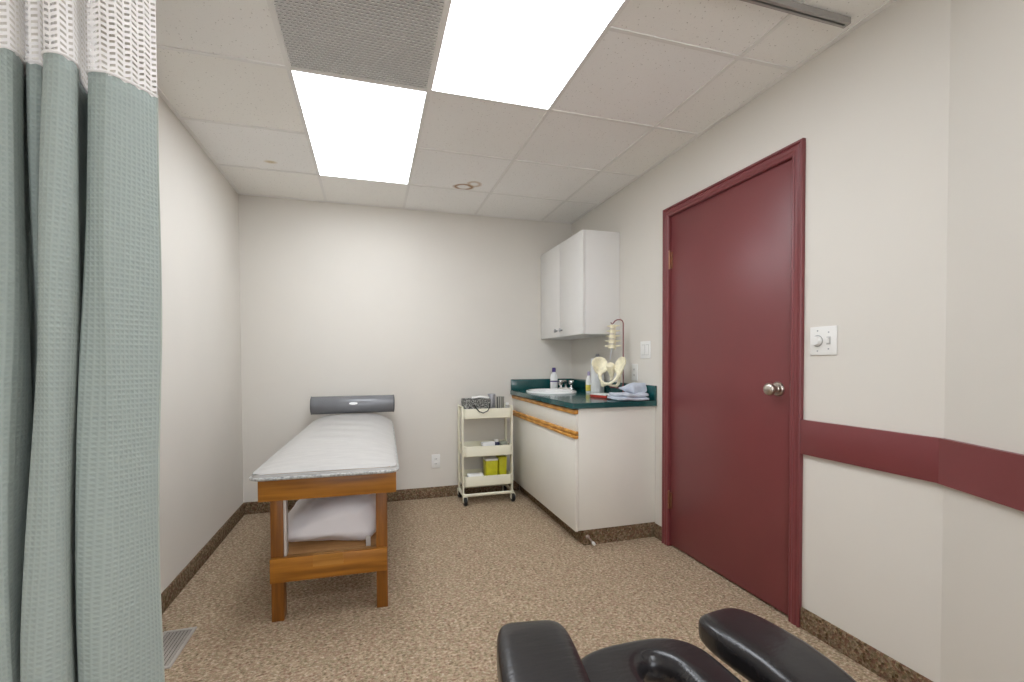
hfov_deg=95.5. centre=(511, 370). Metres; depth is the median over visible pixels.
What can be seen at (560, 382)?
sink faucet
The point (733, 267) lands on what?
door
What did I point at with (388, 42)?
ceiling vent
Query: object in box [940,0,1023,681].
wall
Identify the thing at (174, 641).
floor vent
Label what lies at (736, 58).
ceiling grid
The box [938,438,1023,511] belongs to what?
trim
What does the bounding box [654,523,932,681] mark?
baseboard
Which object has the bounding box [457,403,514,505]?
trolley
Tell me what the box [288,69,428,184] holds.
recessed light
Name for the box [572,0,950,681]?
wall
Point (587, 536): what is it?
door stop
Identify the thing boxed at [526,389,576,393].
sink basin
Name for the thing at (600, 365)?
model
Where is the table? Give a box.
[249,413,398,621]
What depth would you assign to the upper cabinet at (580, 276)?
3.48 m
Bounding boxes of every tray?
[460,405,510,418]
[460,440,511,456]
[460,468,511,486]
[590,393,611,397]
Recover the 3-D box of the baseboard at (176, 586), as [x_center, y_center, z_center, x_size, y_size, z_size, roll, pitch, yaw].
[-1.128,1.118,0.510,0.010,0.092,6.388,-1,1,-17]
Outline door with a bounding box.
[662,138,805,627]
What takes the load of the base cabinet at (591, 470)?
on the floor
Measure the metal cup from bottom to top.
0.182 m
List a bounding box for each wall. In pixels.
[0,0,242,592]
[238,194,571,502]
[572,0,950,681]
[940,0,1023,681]
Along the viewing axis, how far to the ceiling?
2.31 m
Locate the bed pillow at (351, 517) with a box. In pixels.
[288,494,375,543]
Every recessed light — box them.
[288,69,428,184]
[429,0,627,110]
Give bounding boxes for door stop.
[586,535,595,545]
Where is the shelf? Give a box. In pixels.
[286,534,375,556]
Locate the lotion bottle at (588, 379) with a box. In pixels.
[586,371,590,392]
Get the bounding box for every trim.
[85,0,896,223]
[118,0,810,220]
[800,419,938,482]
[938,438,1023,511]
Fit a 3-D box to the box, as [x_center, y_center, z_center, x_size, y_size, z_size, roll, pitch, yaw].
[-0.074,0.648,3.941,0.055,0.094,0.080,-1,1,-17]
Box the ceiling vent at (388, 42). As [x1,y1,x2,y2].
[269,0,447,90]
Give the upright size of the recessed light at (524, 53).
0.006 m
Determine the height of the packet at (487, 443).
0.098 m
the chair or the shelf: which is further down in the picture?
the chair
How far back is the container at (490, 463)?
3.89 m
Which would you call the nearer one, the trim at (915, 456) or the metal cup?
the trim at (915, 456)
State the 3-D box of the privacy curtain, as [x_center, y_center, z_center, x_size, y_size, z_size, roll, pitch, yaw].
[-1.061,-0.222,1.042,0.446,2.089,0.215,-1,1,-17]
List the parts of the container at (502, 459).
lid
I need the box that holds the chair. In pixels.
[497,608,856,681]
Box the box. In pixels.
[499,440,507,444]
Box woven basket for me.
[461,396,490,412]
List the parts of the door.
knob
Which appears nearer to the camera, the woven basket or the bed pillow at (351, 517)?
the bed pillow at (351, 517)
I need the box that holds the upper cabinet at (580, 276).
[541,230,619,339]
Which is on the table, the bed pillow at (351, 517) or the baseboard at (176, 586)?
the bed pillow at (351, 517)
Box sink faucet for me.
[558,380,573,389]
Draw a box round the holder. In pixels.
[496,396,503,407]
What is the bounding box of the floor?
[162,490,886,681]
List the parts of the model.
rod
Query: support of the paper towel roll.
on the countertop at (581, 399)
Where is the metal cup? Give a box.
[488,394,494,407]
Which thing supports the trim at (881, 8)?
attached to the wall at (871, 109)
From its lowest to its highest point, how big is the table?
0.764 m
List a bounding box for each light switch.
[640,341,650,358]
[810,325,837,354]
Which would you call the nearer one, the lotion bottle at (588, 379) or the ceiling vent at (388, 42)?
the ceiling vent at (388, 42)
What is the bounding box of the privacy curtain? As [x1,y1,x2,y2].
[0,0,164,681]
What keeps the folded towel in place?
on the countertop at (581, 399)
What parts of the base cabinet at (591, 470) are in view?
drawer, door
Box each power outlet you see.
[432,454,439,467]
[632,364,637,380]
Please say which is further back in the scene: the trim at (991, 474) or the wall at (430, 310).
the wall at (430, 310)
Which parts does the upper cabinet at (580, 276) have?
door, door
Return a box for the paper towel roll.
[591,354,603,392]
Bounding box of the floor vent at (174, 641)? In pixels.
[163,626,196,668]
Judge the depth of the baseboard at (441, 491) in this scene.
3.94 m
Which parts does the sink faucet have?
spout, handle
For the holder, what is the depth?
3.91 m
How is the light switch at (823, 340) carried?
attached to the wall at (871, 109)
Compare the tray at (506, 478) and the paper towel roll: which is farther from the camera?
the tray at (506, 478)
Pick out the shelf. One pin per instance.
(295, 549)
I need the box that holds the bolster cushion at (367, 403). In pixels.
[310,394,394,414]
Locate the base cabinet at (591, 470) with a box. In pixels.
[512,395,654,545]
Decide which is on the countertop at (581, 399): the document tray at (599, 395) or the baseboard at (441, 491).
the document tray at (599, 395)
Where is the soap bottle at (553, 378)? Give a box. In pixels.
[550,368,557,388]
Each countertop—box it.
[510,378,656,408]
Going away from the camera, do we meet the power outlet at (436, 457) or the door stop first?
the door stop
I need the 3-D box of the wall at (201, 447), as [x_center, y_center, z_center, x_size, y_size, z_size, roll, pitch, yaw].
[-1.185,-0.055,0.469,0.100,2.440,6.588,-1,1,-17]
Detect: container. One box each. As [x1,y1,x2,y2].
[483,456,497,475]
[496,455,506,474]
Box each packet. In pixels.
[467,472,483,476]
[481,441,494,445]
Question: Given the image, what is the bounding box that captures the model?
[591,319,625,387]
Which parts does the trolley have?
post, post, frame, post, post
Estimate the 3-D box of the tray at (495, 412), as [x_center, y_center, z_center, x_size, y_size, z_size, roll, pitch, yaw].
[-0.230,0.350,3.932,0.403,0.082,0.265,-1,1,-17]
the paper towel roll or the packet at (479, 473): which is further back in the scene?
the packet at (479, 473)
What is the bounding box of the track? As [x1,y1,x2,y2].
[740,0,850,28]
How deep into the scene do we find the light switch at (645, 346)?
3.15 m
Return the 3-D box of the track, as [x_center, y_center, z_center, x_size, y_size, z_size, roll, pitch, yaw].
[-0.017,-1.282,1.349,2.650,0.023,0.030,-1,1,-17]
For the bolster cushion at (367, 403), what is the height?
0.142 m
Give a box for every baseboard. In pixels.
[161,502,244,613]
[245,480,518,513]
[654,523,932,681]
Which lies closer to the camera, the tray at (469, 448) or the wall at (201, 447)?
the wall at (201, 447)
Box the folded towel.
[606,382,649,400]
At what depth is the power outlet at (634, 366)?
3.28 m
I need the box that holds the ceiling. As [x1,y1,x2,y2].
[93,0,888,222]
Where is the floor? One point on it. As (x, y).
(458, 573)
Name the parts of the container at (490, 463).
lid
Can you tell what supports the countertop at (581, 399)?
on the base cabinet at (591, 470)
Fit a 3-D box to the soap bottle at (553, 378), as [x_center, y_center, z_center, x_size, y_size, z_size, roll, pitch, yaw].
[0.379,0.075,4.197,0.069,0.200,0.049,-1,1,-17]
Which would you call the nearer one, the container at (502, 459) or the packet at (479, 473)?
the packet at (479, 473)
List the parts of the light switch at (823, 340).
dimmer knob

